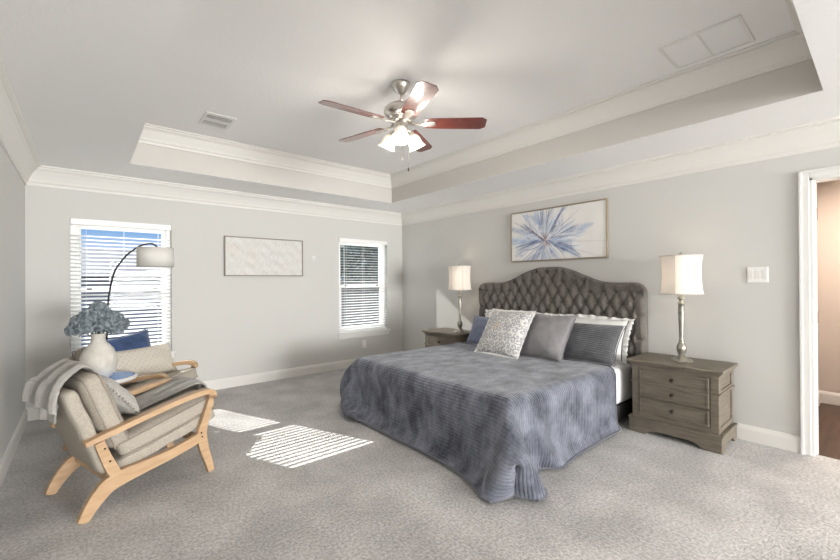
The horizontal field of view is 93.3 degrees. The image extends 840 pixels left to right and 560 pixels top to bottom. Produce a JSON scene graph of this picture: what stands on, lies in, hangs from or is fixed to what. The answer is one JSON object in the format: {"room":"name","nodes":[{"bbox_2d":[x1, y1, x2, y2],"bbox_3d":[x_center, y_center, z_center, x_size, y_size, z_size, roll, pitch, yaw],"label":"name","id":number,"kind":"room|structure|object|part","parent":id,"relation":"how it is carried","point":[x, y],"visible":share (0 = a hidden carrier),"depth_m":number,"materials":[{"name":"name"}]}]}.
{"room":"bedroom","nodes":[
{"label":"bedroom","id":0,"kind":"room"},
{"bbox_2d":[0,144,25,460],"bbox_3d":[0.431,-0.174,-1.290,0.150,2.950,13.150,0,0,-40],"label":"wall","id":1,"kind":"structure","parent":0,"point":[12,187],"depth_m":3.03,"materials":[{"name":"grey paint"}]},
{"bbox_2d":[0,408,27,487],"bbox_3d":[0.454,1.239,-1.183,0.016,0.126,13.000,0,0,-40],"label":"baseboard","id":2,"kind":"structure","parent":1,"relation":"attached to","point":[5,462],"depth_m":2.98,"materials":[{"name":"white paint"}]},
{"bbox_2d":[25,185,402,407],"bbox_3d":[-2.090,-0.137,5.290,4.810,2.950,0.150,0,0,-40],"label":"wall","id":3,"kind":"structure","parent":0,"point":[232,326],"depth_m":4.89,"materials":[{"name":"grey paint"}]},
{"bbox_2d":[70,224,175,357],"bbox_3d":[-3.215,0.135,4.302,0.945,1.523,0.190,0,0,-40],"label":"window","id":4,"kind":"structure","parent":3,"relation":"in","point":[74,228],"depth_m":4.23,"materials":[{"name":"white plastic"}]},
{"bbox_2d":[70,218,170,355],"bbox_3d":[-3.194,0.091,4.277,0.867,1.433,0.082,0,0,-40],"label":"window blind","id":5,"kind":"object","parent":4,"relation":"attached to","point":[79,222],"visible":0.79,"depth_m":4.29,"materials":[{"name":"white plastic"}]},
{"bbox_3d":[-3.202,0.108,4.287,0.625,1.368,0.056,0,0,-40],"label":"ladder cord","id":6,"kind":"part","parent":5,"relation":"part of","materials":[{"name":"white plastic"}]},
{"bbox_3d":[-3.264,-0.224,4.359,0.775,0.703,0.028,0,0,-40],"label":"sash","id":7,"kind":"part","parent":4,"relation":"part of","materials":[{"name":"white plastic"}]},
{"bbox_3d":[-3.242,0.424,4.335,0.775,0.677,0.028,0,0,-40],"label":"sash","id":8,"kind":"part","parent":4,"relation":"part of","materials":[{"name":"white plastic"}]},
{"bbox_2d":[26,358,356,420],"bbox_3d":[-2.017,1.275,5.232,4.540,0.126,0.016,0,0,-40],"label":"baseboard","id":9,"kind":"structure","parent":3,"relation":"attached to","point":[229,382],"depth_m":5.23,"materials":[{"name":"white paint"}]},
{"bbox_2d":[224,236,302,275],"bbox_3d":[-2.031,-0.300,5.220,1.015,0.498,0.033,0,0,-40],"label":"canvas","id":10,"kind":"object","parent":3,"relation":"attached to","point":[243,256],"visible":1,"depth_m":5.18,"materials":[{"name":"white"}]},
{"bbox_2d":[337,242,390,339],"bbox_3d":[-0.907,0.128,6.258,0.955,1.523,0.190,0,0,-40],"label":"window","id":11,"kind":"structure","parent":3,"relation":"in","point":[349,335],"depth_m":6.33,"materials":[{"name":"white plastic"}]},
{"bbox_3d":[-0.956,-0.231,6.314,0.785,0.703,0.028,0,0,-40],"label":"sash","id":12,"kind":"part","parent":11,"relation":"part of","materials":[{"name":"white plastic"}]},
{"bbox_3d":[-0.934,0.417,6.290,0.785,0.677,0.028,0,0,-40],"label":"sash","id":13,"kind":"part","parent":11,"relation":"part of","materials":[{"name":"white plastic"}]},
{"bbox_2d":[339,238,386,332],"bbox_3d":[-0.886,0.084,6.233,0.877,1.433,0.082,0,0,-40],"label":"window blind","id":14,"kind":"object","parent":11,"relation":"attached to","point":[347,240],"visible":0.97,"depth_m":6.21,"materials":[{"name":"white plastic"}]},
{"bbox_3d":[-0.894,0.101,6.243,0.635,1.368,0.056,0,0,-40],"label":"ladder cord","id":15,"kind":"part","parent":14,"relation":"part of","materials":[{"name":"white plastic"}]},
{"bbox_3d":[-0.890,0.790,6.240,0.873,0.022,0.048,0,0,-40],"label":"rail","id":16,"kind":"part","parent":14,"relation":"part of","materials":[{"name":"white"}]},
{"bbox_3d":[-0.880,0.815,6.228,0.955,0.024,0.119,0,0,-40],"label":"sill","id":17,"kind":"part","parent":11,"relation":"part of","materials":[{"name":"white paint"}]},
{"bbox_2d":[362,340,365,347],"bbox_3d":[-0.874,1.004,6.206,0.072,0.116,0.010,0,0,-40],"label":"wall outlet","id":18,"kind":"object","parent":3,"relation":"attached to","point":[363,341],"visible":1,"depth_m":6.21,"materials":[{"name":"white plastic"}]},
{"bbox_2d":[0,0,839,212],"bbox_3d":[2.164,-1.366,0.287,4.540,0.455,13.000,0,0,-40],"label":"ceiling","id":19,"kind":"structure","parent":0,"point":[86,77],"depth_m":2.62,"materials":[{"name":"white paint"}]},
{"bbox_2d":[198,112,236,129],"bbox_3d":[-1.881,-1.470,3.677,0.250,0.016,0.330,0,0,-40],"label":"ceiling vent","id":20,"kind":"object","parent":19,"relation":"in","point":[209,118],"visible":1,"depth_m":3.65,"materials":[{"name":"white metal"}]},
{"bbox_2d":[318,79,486,170],"bbox_3d":[-0.176,-1.156,2.990,1.212,0.670,1.246,0,0,-40],"label":"ceiling fan","id":21,"kind":"object","parent":19,"relation":"hanging from","point":[401,113],"visible":1,"depth_m":2.95,"materials":[{"name":"silver metal"}]},
{"bbox_3d":[-0.470,-1.185,2.764,0.467,0.035,0.141,0,0,-36],"label":"blade","id":22,"kind":"part","parent":21,"relation":"part of","materials":[{"name":"brown wood"}]},
{"bbox_3d":[-0.472,-1.183,3.244,0.467,0.035,0.141,0,0,36],"label":"blade","id":23,"kind":"part","parent":21,"relation":"part of","materials":[{"name":"brown wood"}]},
{"bbox_3d":[-0.255,-1.058,3.068,0.135,0.135,0.136,0,0,-40],"label":"lamp shade","id":24,"kind":"part","parent":21,"relation":"part of","materials":[{"name":"white glass"}]},
{"bbox_3d":[-0.141,-1.060,2.870,0.132,0.135,0.134,0,0,-40],"label":"lamp shade","id":25,"kind":"part","parent":21,"relation":"part of","materials":[{"name":"white glass"}]},
{"bbox_3d":[-0.140,-1.067,2.885,0.053,0.084,0.056,0,0,-40],"label":"bulb","id":26,"kind":"part","parent":21,"relation":"part of","materials":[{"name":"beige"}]},
{"bbox_3d":[-0.027,-1.060,3.070,0.137,0.135,0.136,0,0,-40],"label":"lamp shade","id":27,"kind":"part","parent":21,"relation":"part of","materials":[{"name":"white glass"}]},
{"bbox_3d":[-0.013,-1.188,2.618,0.141,0.035,0.467,0,0,-18],"label":"blade","id":28,"kind":"part","parent":21,"relation":"part of","materials":[{"name":"brown wood"}]},
{"bbox_3d":[-0.016,-1.185,3.395,0.141,0.035,0.467,0,0,18],"label":"blade","id":29,"kind":"part","parent":21,"relation":"part of","materials":[{"name":"brown wood"}]},
{"bbox_3d":[0.268,-1.188,3.008,0.467,0.035,0.141,0,0,0],"label":"blade","id":30,"kind":"part","parent":21,"relation":"part of","materials":[{"name":"brown wood"}]},
{"bbox_2d":[657,14,754,68],"bbox_3d":[1.820,-1.499,2.526,0.380,0.010,0.430,0,0,-40],"label":"ceiling vent","id":31,"kind":"object","parent":19,"relation":"in","point":[732,33],"visible":1,"depth_m":2.51,"materials":[{"name":"white paint"}]},
{"bbox_3d":[1.755,-1.499,2.603,0.340,0.006,0.189,0,0,-40],"label":"louver panel","id":32,"kind":"part","parent":31,"relation":"part of","materials":[{"name":"white"}]},
{"bbox_3d":[1.885,-1.501,2.450,0.340,0.006,0.189,0,0,-40],"label":"louver panel","id":33,"kind":"part","parent":31,"relation":"part of","materials":[{"name":"white"}]},
{"bbox_2d":[0,368,839,559],"bbox_3d":[2.943,1.319,0.925,6.540,0.050,13.000,0,0,-40],"label":"floor","id":34,"kind":"structure","parent":0,"point":[292,477],"depth_m":2.35,"materials":[{"name":"carpet"}]},
{"bbox_2d":[81,371,137,465],"bbox_3d":[-2.374,1.030,2.976,0.416,0.604,0.416,0,0,-40],"label":"side table","id":35,"kind":"object","parent":34,"relation":"on","point":[118,376],"visible":0.23,"depth_m":3.01,"materials":[{"name":"white paint"}]},
{"bbox_2d":[79,332,117,376],"bbox_3d":[-2.398,0.565,2.957,0.227,0.333,0.228,0,0,-40],"label":"vase","id":36,"kind":"object","parent":35,"relation":"on","point":[99,353],"visible":0.81,"depth_m":2.91,"materials":[{"name":"ceramic"}]},
{"bbox_2d":[64,301,130,336],"bbox_3d":[-2.400,0.309,2.959,0.391,0.308,0.266,0,0,-40],"label":"hydrangea bouquet","id":37,"kind":"object","parent":36,"relation":"in","point":[99,318],"visible":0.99,"depth_m":2.90,"materials":[{"name":"blue plant"}]},
{"bbox_2d":[62,347,197,450],"bbox_3d":[-2.459,0.943,3.422,0.845,0.806,0.599,0,0,-7],"label":"armchair","id":38,"kind":"object","parent":34,"relation":"on","point":[190,372],"visible":0.23,"depth_m":3.31,"materials":[{"name":"brown wood"}]},
{"bbox_2d":[74,348,135,387],"bbox_3d":[-2.682,0.776,3.396,0.251,0.458,0.497,0,0,-7],"label":"cushion","id":39,"kind":"object","parent":38,"relation":"on","point":[78,352],"depth_m":3.16,"materials":[{"name":"fabric"}]},
{"bbox_2d":[90,328,150,350],"bbox_3d":[-2.585,0.673,3.497,0.174,0.441,0.541,0,0,17],"label":"pillow","id":40,"kind":"object","parent":38,"relation":"on","point":[140,339],"visible":0.23,"depth_m":3.52,"materials":[{"name":"blue fabric"}]},
{"bbox_3d":[-2.404,0.839,3.156,0.740,0.166,0.058,0,0,-7],"label":"armrest","id":41,"kind":"part","parent":38,"relation":"part of","materials":[{"name":"brown wood"}]},
{"bbox_2d":[115,343,177,375],"bbox_3d":[-2.445,0.733,3.494,0.183,0.270,0.586,0,0,20],"label":"pillow","id":42,"kind":"object","parent":38,"relation":"on","point":[156,358],"visible":0.65,"depth_m":3.49,"materials":[{"name":"fabric"}]},
{"bbox_2d":[124,368,196,396],"bbox_3d":[-2.338,0.936,3.436,0.593,0.258,0.507,0,0,-7],"label":"seat cushion","id":43,"kind":"object","parent":38,"relation":"on","point":[189,372],"depth_m":3.43,"materials":[{"name":"fabric"}]},
{"bbox_3d":[-2.467,0.841,3.693,0.740,0.166,0.058,0,0,-7],"label":"armrest","id":44,"kind":"part","parent":38,"relation":"part of","materials":[{"name":"brown wood"}]},
{"bbox_2d":[44,368,216,523],"bbox_3d":[-1.881,0.937,2.604,0.599,0.806,0.845,0,0,33],"label":"armchair","id":45,"kind":"object","parent":34,"relation":"on","point":[113,445],"visible":0.93,"depth_m":2.36,"materials":[{"name":"beige fabric"}]},
{"bbox_3d":[-2.260,1.242,2.513,0.032,0.199,0.182,0,0,33],"label":"leg","id":46,"kind":"part","parent":45,"relation":"part of","materials":[{"name":"brown wood"}]},
{"bbox_3d":[-2.103,1.137,2.755,0.034,0.221,0.630,0,0,33],"label":"rail","id":47,"kind":"part","parent":45,"relation":"part of","materials":[{"name":"brown wood"}]},
{"bbox_3d":[-2.049,0.863,2.346,0.497,0.511,0.229,0,0,33],"label":"backrest","id":48,"kind":"part","parent":45,"relation":"part of","materials":[{"name":"fabric"}]},
{"bbox_3d":[-1.997,1.138,2.422,0.507,0.050,0.035,0,0,33],"label":"rail","id":49,"kind":"part","parent":45,"relation":"part of","materials":[{"name":"brown wood"}]},
{"bbox_3d":[-1.806,1.238,2.218,0.032,0.199,0.182,0,0,33],"label":"leg","id":50,"kind":"part","parent":45,"relation":"part of","materials":[{"name":"brown wood"}]},
{"bbox_2d":[63,369,127,447],"bbox_3d":[-2.003,0.768,2.417,0.497,0.458,0.252,0,0,33],"label":"cushion","id":51,"kind":"object","parent":45,"relation":"on","point":[97,412],"depth_m":2.26,"materials":[{"name":"fabric"}]},
{"bbox_3d":[-2.095,0.836,2.772,0.058,0.166,0.740,0,0,33],"label":"armrest","id":52,"kind":"part","parent":45,"relation":"part of","materials":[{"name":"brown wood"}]},
{"bbox_2d":[22,359,206,423],"bbox_3d":[-1.885,0.674,2.597,0.450,0.380,0.976,0,0,33],"label":"throw blanket","id":53,"kind":"object","parent":45,"relation":"on","point":[42,390],"visible":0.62,"depth_m":2.29,"materials":[{"name":"grey fabric"}]},
{"bbox_2d":[101,375,140,414],"bbox_3d":[-1.957,0.723,2.511,0.390,0.290,0.232,0,0,33],"label":"pillow","id":54,"kind":"object","parent":45,"relation":"on","point":[126,402],"visible":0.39,"depth_m":2.44,"materials":[{"name":"white fabric"}]},
{"bbox_3d":[-1.650,1.133,2.460,0.034,0.221,0.630,0,0,33],"label":"rail","id":55,"kind":"part","parent":45,"relation":"part of","materials":[{"name":"brown wood"}]},
{"bbox_3d":[-1.641,0.832,2.477,0.058,0.166,0.740,0,0,33],"label":"armrest","id":56,"kind":"part","parent":45,"relation":"part of","materials":[{"name":"brown wood"}]},
{"bbox_2d":[108,388,213,454],"bbox_3d":[-1.814,0.930,2.706,0.507,0.258,0.593,0,0,33],"label":"seat cushion","id":57,"kind":"object","parent":45,"relation":"on","point":[154,433],"depth_m":2.54,"materials":[{"name":"fabric"}]},
{"bbox_3d":[-1.929,1.058,3.023,0.032,0.554,0.123,0,0,33],"label":"leg","id":58,"kind":"part","parent":45,"relation":"part of","materials":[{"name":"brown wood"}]},
{"bbox_3d":[-1.733,1.073,2.829,0.507,0.040,0.045,0,0,33],"label":"rail","id":59,"kind":"part","parent":45,"relation":"part of","materials":[{"name":"brown wood"}]},
{"bbox_3d":[-1.476,1.054,2.728,0.032,0.554,0.123,0,0,33],"label":"leg","id":60,"kind":"part","parent":45,"relation":"part of","materials":[{"name":"brown wood"}]},
{"bbox_2d":[106,243,173,338],"bbox_3d":[-2.709,0.497,3.708,0.926,1.680,0.288,0,0,18],"label":"arc floor lamp","id":61,"kind":"object","parent":34,"relation":"on","point":[154,257],"visible":0.81,"depth_m":3.52,"materials":[{"name":"black metal"}]},
{"bbox_3d":[-2.410,-0.205,3.611,0.284,0.170,0.284,0,0,-40],"label":"lamp shade","id":62,"kind":"part","parent":61,"relation":"part of","materials":[{"name":"white fabric"}]},
{"bbox_2d":[422,327,470,347],"bbox_3d":[0.422,1.012,5.449,0.467,0.625,0.690,0,0,-40],"label":"nightstand","id":63,"kind":"object","parent":34,"relation":"on","point":[438,336],"visible":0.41,"depth_m":5.33,"materials":[{"name":"brown wood"}]},
{"bbox_3d":[0.274,0.831,5.325,0.032,0.108,0.496,0,0,-40],"label":"drawer","id":64,"kind":"part","parent":63,"relation":"part of","materials":[{"name":"brown wood"}]},
{"bbox_2d":[448,264,471,332],"bbox_3d":[0.532,0.240,5.314,0.331,0.916,0.320,0,0,-40],"label":"table lamp","id":65,"kind":"object","parent":63,"relation":"on","point":[459,275],"visible":1,"depth_m":5.21,"materials":[{"name":"white fabric"}]},
{"bbox_3d":[0.531,-0.027,5.314,0.324,0.320,0.313,0,0,-40],"label":"lamp shade","id":66,"kind":"part","parent":65,"relation":"part of","materials":[{"name":"fabric"}]},
{"bbox_3d":[0.531,-0.027,5.314,0.331,0.326,0.320,0,0,-40],"label":"trim","id":67,"kind":"part","parent":65,"relation":"part of","materials":[{"name":"beige fabric"}]},
{"bbox_2d":[476,267,647,420],"bbox_3d":[0.729,0.585,3.904,2.056,1.465,2.060,0,0,-40],"label":"bed","id":68,"kind":"object","parent":34,"relation":"on","point":[553,290],"visible":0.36,"depth_m":4.20,"materials":[{"name":"fabric"}]},
{"bbox_2d":[466,316,488,343],"bbox_3d":[0.897,0.610,4.624,0.242,0.328,0.851,0,0,-37],"label":"pillow","id":69,"kind":"object","parent":68,"relation":"on","point":[479,324],"visible":0.25,"depth_m":4.77,"materials":[{"name":"blue fabric"}]},
{"bbox_2d":[340,342,620,503],"bbox_3d":[0.384,1.031,3.651,1.736,0.562,2.480,0,0,-40],"label":"quilt","id":70,"kind":"object","parent":68,"relation":"on","point":[496,422],"visible":0.95,"depth_m":2.99,"materials":[{"name":"fabric"}]},
{"bbox_2d":[474,308,535,358],"bbox_3d":[0.878,0.546,4.123,0.332,0.465,0.564,0,0,-40],"label":"pillow","id":71,"kind":"object","parent":70,"relation":"on","point":[504,334],"visible":0.99,"depth_m":4.03,"materials":[{"name":"white fabric"}]},
{"bbox_2d":[520,313,576,362],"bbox_3d":[1.238,0.557,3.934,0.299,0.426,0.545,0,0,-37],"label":"pillow","id":72,"kind":"object","parent":70,"relation":"on","point":[547,336],"visible":0.9,"depth_m":3.83,"materials":[{"name":"grey fabric"}]},
{"bbox_2d":[485,309,549,316],"bbox_3d":[1.101,0.583,4.718,0.231,0.445,0.964,0,0,-40],"label":"pillow","id":73,"kind":"object","parent":68,"relation":"on","point":[487,314],"visible":0.09,"depth_m":5.03,"materials":[{"name":"white fabric"}]},
{"bbox_3d":[0.690,0.960,3.869,1.940,0.350,1.928,0,0,-40],"label":"mattress","id":74,"kind":"part","parent":68,"relation":"part of","materials":[{"name":"white fabric"}]},
{"bbox_2d":[544,313,634,364],"bbox_3d":[1.654,0.578,4.059,0.227,0.445,0.964,0,0,-40],"label":"pillow","id":75,"kind":"object","parent":68,"relation":"on","point":[588,319],"visible":0.27,"depth_m":3.81,"materials":[{"name":"white fabric"}]},
{"bbox_2d":[575,318,627,360],"bbox_3d":[1.654,0.578,4.059,0.176,0.410,0.880,30,-19,-36],"label":"cushion","id":76,"kind":"object","parent":75,"relation":"on","point":[623,322],"depth_m":3.80,"materials":[{"name":"white fabric"}]},
{"bbox_2d":[563,323,625,366],"bbox_3d":[1.509,0.597,3.923,0.282,0.343,0.923,0,0,-40],"label":"pillow","id":77,"kind":"object","parent":68,"relation":"on","point":[596,343],"visible":0.53,"depth_m":3.69,"materials":[{"name":"fabric"}]},
{"bbox_2d":[626,352,737,454],"bbox_3d":[2.202,0.994,3.347,0.467,0.625,0.690,0,0,-40],"label":"nightstand","id":78,"kind":"object","parent":34,"relation":"on","point":[693,401],"visible":1,"depth_m":3.19,"materials":[{"name":"brown wood"}]},
{"bbox_3d":[2.054,0.813,3.223,0.032,0.108,0.496,0,0,-40],"label":"drawer","id":79,"kind":"part","parent":78,"relation":"part of","materials":[{"name":"brown wood"}]},
{"bbox_3d":[2.056,1.066,3.223,0.032,0.122,0.496,0,0,-40],"label":"drawer","id":80,"kind":"part","parent":78,"relation":"part of","materials":[{"name":"brown wood"}]},
{"bbox_3d":[2.055,0.934,3.223,0.032,0.110,0.496,0,0,-40],"label":"drawer","id":81,"kind":"part","parent":78,"relation":"part of","materials":[{"name":"brown wood"}]},
{"bbox_2d":[659,252,703,362],"bbox_3d":[2.203,0.224,3.341,0.331,0.916,0.320,0,0,-40],"label":"table lamp","id":82,"kind":"object","parent":78,"relation":"on","point":[681,275],"visible":1,"depth_m":3.25,"materials":[{"name":"white fabric"}]},
{"bbox_3d":[2.202,-0.043,3.342,0.331,0.326,0.320,0,0,-40],"label":"trim","id":83,"kind":"part","parent":82,"relation":"part of","materials":[{"name":"beige fabric"}]},
{"bbox_3d":[2.202,-0.043,3.342,0.324,0.320,0.313,0,0,-40],"label":"lamp shade","id":84,"kind":"part","parent":82,"relation":"part of","materials":[{"name":"fabric"}]},
{"bbox_2d":[130,59,822,202],"bbox_3d":[-0.159,-1.305,3.050,3.145,0.371,4.460,0,0,-40],"label":"tray ceiling side","id":85,"kind":"structure","parent":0,"point":[802,78],"depth_m":3.76,"materials":[{"name":"grey paint"}]},
{"bbox_2d":[0,57,839,225],"bbox_3d":[2.166,-1.046,0.286,4.540,0.185,13.000,0,0,-40],"label":"trim","id":86,"kind":"structure","parent":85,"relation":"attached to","point":[15,140],"depth_m":3.97,"materials":[{"name":"white paint"}]},
{"bbox_2d":[138,0,811,188],"bbox_3d":[-0.160,-1.408,3.050,3.045,0.165,4.360,0,0,-40],"label":"trim","id":87,"kind":"structure","parent":85,"relation":"attached to","point":[790,48],"depth_m":3.65,"materials":[{"name":"white paint"}]},
{"bbox_2d":[402,147,839,435],"bbox_3d":[3.998,-0.184,1.732,0.120,2.950,13.150,0,0,-40],"label":"wall","id":88,"kind":"structure","parent":0,"point":[738,217],"depth_m":3.45,"materials":[{"name":"grey paint"}]},
{"bbox_2d":[510,198,608,261],"bbox_3d":[1.535,-0.530,4.518,0.033,0.610,1.200,0,0,-40],"label":"floral painting","id":89,"kind":"object","parent":88,"relation":"attached to","point":[579,230],"visible":1,"depth_m":4.43,"materials":[{"name":"paper"}]},
{"bbox_2d":[747,267,768,282],"bbox_3d":[2.698,-0.042,3.166,0.011,0.124,0.132,0,0,-40],"label":"light switch","id":90,"kind":"object","parent":88,"relation":"attached to","point":[754,274],"visible":1,"depth_m":3.16,"materials":[{"name":"white plastic"}]},
{"bbox_2d":[735,422,800,453],"bbox_3d":[1.282,1.254,4.838,0.016,0.126,4.882,0,0,-40],"label":"baseboard","id":91,"kind":"structure","parent":88,"relation":"attached to","point":[785,441],"depth_m":3.10,"materials":[{"name":"white paint"}]},
{"bbox_2d":[798,165,839,456],"bbox_3d":[3.204,0.242,2.662,0.160,2.113,0.936,0,0,-40],"label":"door frame","id":92,"kind":"structure","parent":88,"relation":"in","point":[807,180],"depth_m":2.94,"materials":[{"name":"white paint"}]},
{"bbox_2d":[816,180,839,392],"bbox_3d":[4.124,-0.005,3.116,1.860,2.600,1.800,0,0,-40],"label":"wall","id":93,"kind":"structure","parent":0,"point":[827,193],"depth_m":4.15,"materials":[{"name":"beige paint"}]},
{"bbox_2d":[818,390,839,406],"bbox_3d":[4.091,1.232,3.058,1.710,0.126,1.570,0,0,-40],"label":"baseboard","id":94,"kind":"structure","parent":93,"relation":"attached to","point":[832,398],"depth_m":4.13,"materials":[{"name":"white paint"}]},
{"label":"outside","id":95,"kind":"structure","parent":0,"visible":0},
{"bbox_3d":[-23.687,2.088,26.590,70.000,0.100,59.400,0,0,-40],"label":"ground","id":96,"kind":"structure","parent":95,"visible":0},
{"bbox_2d":[81,248,161,344],"bbox_3d":[-13.106,0.427,12.238,11.800,3.000,7.000,0,0,-40],"label":"house","id":97,"kind":"structure","parent":96,"relation":"on","point":[97,250],"depth_m":12.10,"materials":[{"name":"grey"}]},
{"bbox_2d":[340,245,377,280],"bbox_3d":[-2.638,-0.456,19.176,3.453,4.712,3.518,0,0,-40],"label":"tree","id":98,"kind":"object","parent":96,"relation":"on","point":[360,254],"visible":0.3,"depth_m":18.15,"materials":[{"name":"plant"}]},
{"bbox_2d":[340,280,379,325],"bbox_3d":[-0.923,0.929,14.599,11.240,1.867,0.060,0,0,-40],"label":"wooden fence","id":99,"kind":"object","parent":96,"relation":"on","point":[360,283],"visible":0.05,"depth_m":13.61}
]}

